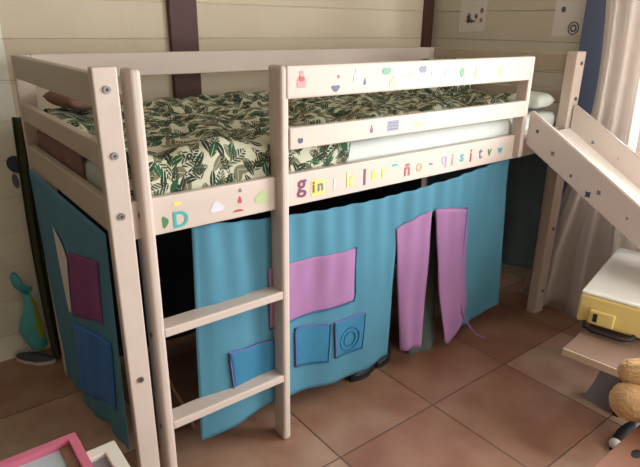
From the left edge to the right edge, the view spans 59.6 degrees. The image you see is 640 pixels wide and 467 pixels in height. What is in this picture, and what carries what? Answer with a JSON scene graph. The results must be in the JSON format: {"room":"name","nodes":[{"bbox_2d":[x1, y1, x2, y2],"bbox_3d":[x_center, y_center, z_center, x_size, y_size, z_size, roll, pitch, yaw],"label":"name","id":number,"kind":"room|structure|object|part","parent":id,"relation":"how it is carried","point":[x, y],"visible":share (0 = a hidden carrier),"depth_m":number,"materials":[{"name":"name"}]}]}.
{"room":"bedroom","nodes":[
{"label":"bedroom","id":0,"kind":"room"},
{"bbox_2d":[0,0,423,361],"bbox_3d":[-1.432,-0.578,1.933,5.450,2.400,0.102,-15,25,-35],"label":"wall","id":1,"kind":"structure","parent":0,"point":[28,27],"depth_m":2.37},
{"bbox_2d":[6,156,19,187],"bbox_3d":[-1.187,-0.242,2.196,0.072,0.130,0.001,-15,25,-35],"label":"wall decal","id":2,"kind":"object","parent":1,"relation":"attached to","point":[12,164],"visible":0.59,"depth_m":2.18},
{"bbox_2d":[166,0,201,98],"bbox_3d":[-0.595,-0.767,2.471,0.128,2.400,0.028,-15,25,-35],"label":"trim","id":3,"kind":"structure","parent":1,"relation":"attached to","point":[181,14],"depth_m":2.42,"materials":[{"name":"brown wood"}]},
{"bbox_2d":[421,0,434,46],"bbox_3d":[0.636,-1.087,3.374,0.068,2.400,0.028,-15,25,-35],"label":"trim","id":4,"kind":"structure","parent":1,"relation":"attached to","point":[428,7],"depth_m":3.30,"materials":[{"name":"brown wood"}]},
{"bbox_2d":[0,264,628,466],"bbox_3d":[-0.286,1.160,0.898,5.550,0.100,4.020,-15,25,-35],"label":"floor","id":5,"kind":"structure","parent":0,"point":[510,396],"depth_m":2.10,"materials":[{"name":"tile"}]},
{"bbox_2d":[16,352,55,365],"bbox_3d":[-1.204,0.524,2.369,0.171,0.036,0.064,6,21,13],"label":"slipper","id":6,"kind":"object","parent":5,"relation":"on","point":[33,358],"visible":1,"depth_m":2.35,"materials":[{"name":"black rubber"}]},
{"bbox_2d":[10,272,47,349],"bbox_3d":[-1.206,0.321,2.312,0.097,0.369,0.048,-15,25,-35],"label":"stuffed toy","id":7,"kind":"object","parent":6,"relation":"on","point":[31,330],"visible":1,"depth_m":2.31,"materials":[{"name":"teal fabric"}]},
{"bbox_2d":[12,117,61,358],"bbox_3d":[-1.113,0.055,2.213,0.055,1.020,0.027,-15,25,-35],"label":"board","id":8,"kind":"object","parent":5,"relation":"on","point":[35,238],"visible":0.88,"depth_m":2.20,"materials":[{"name":"black wood"}]},
{"bbox_2d":[169,378,194,428],"bbox_3d":[-0.470,0.569,1.884,0.018,0.292,0.119,12,23,28],"label":"stick","id":9,"kind":"object","parent":5,"relation":"on","point":[176,393],"visible":0.5,"depth_m":1.86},
{"bbox_2d":[10,47,585,466],"bbox_3d":[0.057,-0.106,2.353,2.094,1.262,0.872,-15,25,-35],"label":"bed","id":10,"kind":"object","parent":5,"relation":"on","point":[90,79],"visible":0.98,"depth_m":1.69,"materials":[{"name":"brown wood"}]},
{"bbox_3d":[-1.006,-0.010,2.077,0.057,1.248,0.028,-15,25,-35],"label":"corner post","id":11,"kind":"part","parent":10,"relation":"part of","materials":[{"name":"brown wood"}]},
{"bbox_3d":[-0.752,-0.438,1.554,0.024,0.076,0.811,-15,25,-35],"label":"rail","id":12,"kind":"part","parent":10,"relation":"part of","materials":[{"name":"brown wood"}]},
{"bbox_3d":[-0.754,-0.299,1.606,0.024,0.058,0.811,-15,25,-35],"label":"rail","id":13,"kind":"part","parent":10,"relation":"part of","materials":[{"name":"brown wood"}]},
{"bbox_3d":[-0.756,-0.158,1.659,0.024,0.080,0.811,-15,25,-35],"label":"rail","id":14,"kind":"part","parent":10,"relation":"part of","materials":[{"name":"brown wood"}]},
{"bbox_3d":[-0.491,0.221,1.457,0.057,1.262,0.028,-15,25,-35],"label":"corner post","id":15,"kind":"part","parent":10,"relation":"part of","materials":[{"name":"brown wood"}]},
{"bbox_3d":[-0.194,-0.765,2.462,1.980,0.084,0.024,-15,25,-35],"label":"rail","id":16,"kind":"part","parent":10,"relation":"part of","materials":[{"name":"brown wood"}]},
{"bbox_2d":[29,153,547,450],"bbox_3d":[0.046,0.065,2.389,2.134,0.883,0.869,-15,25,-35],"label":"curtain","id":17,"kind":"object","parent":10,"relation":"hanging from","point":[344,250],"visible":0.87,"depth_m":1.98,"materials":[{"name":"blue fabric"}]},
{"bbox_3d":[-0.793,0.247,1.795,0.035,0.768,0.818,-15,25,-35],"label":"panel","id":18,"kind":"part","parent":17,"relation":"part of","materials":[{"name":"blue fabric"}]},
{"bbox_3d":[-0.183,-0.045,2.698,1.950,0.840,0.018,-15,25,-35],"label":"panel","id":19,"kind":"part","parent":17,"relation":"part of","materials":[{"name":"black fabric"}]},
{"bbox_3d":[0.243,0.181,2.111,1.561,0.753,0.032,-15,25,-35],"label":"panel","id":20,"kind":"part","parent":17,"relation":"part of","materials":[{"name":"blue fabric"}]},
{"bbox_3d":[0.849,-0.198,3.003,0.037,0.800,0.750,-15,25,-35],"label":"panel","id":21,"kind":"part","parent":17,"relation":"part of","materials":[{"name":"teal fabric"}]},
{"bbox_2d":[82,109,554,191],"bbox_3d":[0.051,-0.399,2.259,2.015,0.122,0.773,-15,25,-35],"label":"mattress","id":22,"kind":"object","parent":10,"relation":"on","point":[414,141],"visible":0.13,"depth_m":2.03,"materials":[{"name":"white fabric"}]},
{"bbox_2d":[37,130,85,179],"bbox_3d":[-0.814,-0.244,1.743,0.008,0.125,0.510,-15,25,-35],"label":"blanket","id":23,"kind":"object","parent":22,"relation":"on","point":[59,151],"visible":0.48,"depth_m":1.70,"materials":[{"name":"brown fabric"}]},
{"bbox_2d":[43,89,530,199],"bbox_3d":[0.049,-0.442,2.234,1.994,0.218,0.780,-15,25,-35],"label":"duvet","id":24,"kind":"object","parent":22,"relation":"on","point":[205,140],"visible":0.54,"depth_m":1.77,"materials":[{"name":"green fabric"}]},
{"bbox_2d":[42,91,122,109],"bbox_3d":[-0.780,-0.449,1.848,0.212,0.069,0.265,-15,25,-35],"label":"pillow","id":25,"kind":"object","parent":24,"relation":"on","point":[56,99],"visible":0.42,"depth_m":1.76,"materials":[{"name":"brown fabric"}]},
{"bbox_2d":[419,58,471,93],"bbox_3d":[0.633,-0.766,2.808,0.340,0.222,0.119,-11,23,-28],"label":"pillow","id":26,"kind":"object","parent":22,"relation":"on","point":[450,89],"visible":0.17,"depth_m":2.77,"materials":[{"name":"green fabric"}]},
{"bbox_2d":[506,91,554,108],"bbox_3d":[0.952,-0.605,2.525,0.170,0.073,0.170,-18,28,-41],"label":"pillow","id":27,"kind":"object","parent":22,"relation":"on","point":[537,99],"visible":0.59,"depth_m":2.46,"materials":[{"name":"white fabric"}]},
{"bbox_3d":[0.299,-0.235,1.977,2.038,0.101,0.024,-15,25,-35],"label":"rail","id":28,"kind":"part","parent":10,"relation":"part of","materials":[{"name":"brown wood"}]},
{"bbox_3d":[0.365,-0.389,1.929,1.159,0.063,0.023,-15,25,-35],"label":"guard rail","id":29,"kind":"part","parent":10,"relation":"part of","materials":[{"name":"white wood"}]},
{"bbox_3d":[0.363,-0.534,1.870,1.170,0.090,0.024,-15,25,-35],"label":"guard rail","id":30,"kind":"part","parent":10,"relation":"part of","materials":[{"name":"white wood"}]},
{"bbox_3d":[0.602,-0.428,3.256,0.057,1.248,0.028,-15,25,-35],"label":"corner post","id":31,"kind":"part","parent":10,"relation":"part of","materials":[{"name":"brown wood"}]},
{"bbox_3d":[0.879,-0.862,2.749,0.024,0.076,0.811,-15,25,-35],"label":"rail","id":32,"kind":"part","parent":10,"relation":"part of","materials":[{"name":"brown wood"}]},
{"bbox_3d":[0.877,-0.723,2.801,0.024,0.058,0.811,-15,25,-35],"label":"rail","id":33,"kind":"part","parent":10,"relation":"part of","materials":[{"name":"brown wood"}]},
{"bbox_3d":[0.823,-0.514,2.284,0.027,0.404,0.052,-15,25,-35],"label":"guard post","id":34,"kind":"part","parent":10,"relation":"part of","materials":[{"name":"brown wood"}]},
{"bbox_3d":[1.104,-0.198,2.639,0.072,1.262,0.050,-15,25,-35],"label":"corner post","id":35,"kind":"part","parent":10,"relation":"part of","materials":[{"name":"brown wood"}]},
{"bbox_2d":[349,363,375,381],"bbox_3d":[0.181,0.550,2.311,0.170,0.064,0.065,-15,25,-35],"label":"shoe","id":36,"kind":"object","parent":5,"relation":"on","point":[366,373],"visible":0.29,"depth_m":2.27,"materials":[{"name":"black rubber"}]},
{"bbox_2d":[375,340,390,368],"bbox_3d":[0.274,0.513,2.415,0.064,0.064,0.171,14,24,32],"label":"shoe","id":37,"kind":"object","parent":5,"relation":"on","point":[384,360],"visible":0.38,"depth_m":2.38,"materials":[{"name":"black rubber"}]},
{"bbox_2d":[407,216,437,353],"bbox_3d":[0.453,0.223,2.427,0.191,0.600,0.106,-15,25,-35],"label":"cloth","id":38,"kind":"object","parent":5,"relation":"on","point":[428,330],"visible":0.43,"depth_m":2.42,"materials":[{"name":"fabric"}]},
{"bbox_2d":[526,105,639,249],"bbox_3d":[1.530,0.199,1.911,0.356,1.037,1.762,-15,25,-35],"label":"slide","id":39,"kind":"object","parent":5,"relation":"on","point":[592,160],"visible":1,"depth_m":2.24,"materials":[{"name":"beige wood"}]},
{"bbox_2d":[562,324,639,416],"bbox_3d":[1.190,0.499,2.150,0.670,0.299,0.285,-19,28,-42],"label":"bench","id":40,"kind":"object","parent":5,"relation":"on","point":[604,354],"visible":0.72,"depth_m":1.99,"materials":[{"name":"beige wood"}]},
{"bbox_3d":[1.121,0.536,2.086,0.050,0.273,0.210,-19,28,-42],"label":"leg","id":41,"kind":"part","parent":40,"relation":"part of","materials":[{"name":"beige wood"}]},
{"bbox_2d":[576,248,639,341],"bbox_3d":[1.219,0.230,2.212,0.230,0.138,0.613,17,26,36],"label":"tool case","id":42,"kind":"object","parent":40,"relation":"on","point":[610,300],"visible":1,"depth_m":2.05,"materials":[{"name":"yellow plastic"}]},
{"bbox_3d":[1.039,0.357,2.023,0.183,0.027,0.044,16,26,36],"label":"handle","id":43,"kind":"part","parent":42,"relation":"part of","materials":[{"name":"black plastic"}]},
{"bbox_3d":[1.233,0.166,2.205,0.224,0.011,0.564,17,26,36],"label":"lid","id":44,"kind":"part","parent":42,"relation":"part of","materials":[{"name":"white plastic"}]},
{"bbox_2d":[592,425,639,466],"bbox_3d":[0.937,0.746,1.490,0.535,0.293,0.306,-15,25,-35],"label":"stool","id":45,"kind":"object","parent":5,"relation":"on","point":[626,453],"visible":1,"depth_m":1.49,"materials":[{"name":"wood"}]},
{"bbox_2d":[608,358,639,422],"bbox_3d":[1.004,0.400,1.538,0.274,0.325,0.325,-15,25,-35],"label":"teddy bear","id":46,"kind":"object","parent":45,"relation":"on","point":[624,398],"visible":1,"depth_m":1.59},
{"bbox_3d":[0.949,0.488,1.601,0.225,0.113,0.111,4,21,10],"label":"leg","id":47,"kind":"part","parent":46,"relation":"part of","materials":[{"name":"beige fur"}]},
{"bbox_3d":[0.963,0.397,1.607,0.190,0.114,0.080,7,21,17],"label":"arm","id":48,"kind":"part","parent":46,"relation":"part of","materials":[{"name":"beige fur"}]},
{"bbox_2d":[609,421,639,449],"bbox_3d":[1.067,0.696,1.941,0.172,0.074,0.067,-15,25,-35],"label":"sneaker","id":49,"kind":"object","parent":5,"relation":"on","point":[627,428],"visible":0.55,"depth_m":1.92,"materials":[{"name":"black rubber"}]},
{"bbox_3d":[-0.557,0.808,1.134,0.210,0.386,0.230,-15,25,-35],"label":"storage box","id":50,"kind":"object","parent":5,"relation":"on","visible":0},
{"bbox_2d":[0,432,129,466],"bbox_3d":[-0.573,0.585,1.117,0.426,0.043,0.420,-15,25,-35],"label":"picture frame","id":51,"kind":"object","parent":50,"relation":"on","point":[65,451],"depth_m":1.29,"materials":[{"name":"pink wood"}]},
{"bbox_3d":[-0.626,0.580,1.125,0.320,0.004,0.306,-15,25,-35],"label":"picture panel","id":52,"kind":"part","parent":51,"relation":"part of","materials":[{"name":"white paper"}]},
{"bbox_3d":[-0.530,0.603,1.121,0.307,0.004,0.311,-15,25,-35],"label":"picture panel","id":53,"kind":"part","parent":51,"relation":"part of","materials":[{"name":"grey paper"}]},
{"bbox_3d":[-0.530,0.598,1.119,0.361,0.018,0.365,-15,25,-35],"label":"picture frame","id":54,"kind":"part","parent":51,"relation":"part of","materials":[{"name":"white wood"}]},
{"bbox_2d":[426,0,620,279],"bbox_3d":[1.882,-0.569,2.037,0.100,2.400,3.820,-15,25,-35],"label":"wall","id":55,"kind":"structure","parent":0,"point":[510,25],"depth_m":2.95,"materials":[{"name":"beige wood"}]},
{"bbox_2d":[458,0,487,31],"bbox_3d":[0.854,-1.273,3.102,0.002,0.295,0.180,-15,25,-35],"label":"drawing","id":56,"kind":"object","parent":55,"relation":"attached to","point":[472,12],"visible":1,"depth_m":3.12,"materials":[{"name":"paper"}]},
{"bbox_2d":[551,0,586,36],"bbox_3d":[1.206,-1.105,2.679,0.008,0.305,0.160,-15,25,-35],"label":"drawing","id":57,"kind":"object","parent":55,"relation":"attached to","point":[569,14],"visible":1,"depth_m":2.70,"materials":[{"name":"paper"}]},
{"bbox_2d":[561,0,605,197],"bbox_3d":[1.320,-0.699,2.649,0.025,2.200,0.245,-15,25,-35],"label":"trim","id":58,"kind":"structure","parent":55,"relation":"attached to","point":[592,34],"depth_m":2.63,"materials":[{"name":"blue paint"}]},
{"bbox_2d":[628,80,639,151],"bbox_3d":[2.079,-0.660,1.745,0.050,1.460,2.000,-15,25,-35],"label":"window","id":59,"kind":"structure","parent":55,"relation":"in","point":[636,115],"depth_m":2.59,"materials":[{"name":"white glass"}]},
{"bbox_3d":[1.912,-1.426,1.474,0.151,0.024,2.240,-15,25,-35],"label":"curtain rod","id":60,"kind":"object","parent":55,"relation":"attached to","visible":0},
{"bbox_2d":[522,0,639,317],"bbox_3d":[1.261,-0.634,2.472,0.127,2.176,0.486,-15,25,-35],"label":"curtain","id":61,"kind":"object","parent":60,"relation":"hanging from","point":[584,238],"visible":0.59,"depth_m":2.61,"materials":[{"name":"beige fabric"}]},
{"bbox_2d":[619,124,639,251],"bbox_3d":[1.497,-0.524,2.188,0.127,2.176,0.511,-15,25,-35],"label":"curtain","id":62,"kind":"object","parent":60,"relation":"hanging from","point":[625,243],"visible":0.17,"depth_m":2.49,"materials":[{"name":"beige fabric"}]}
]}

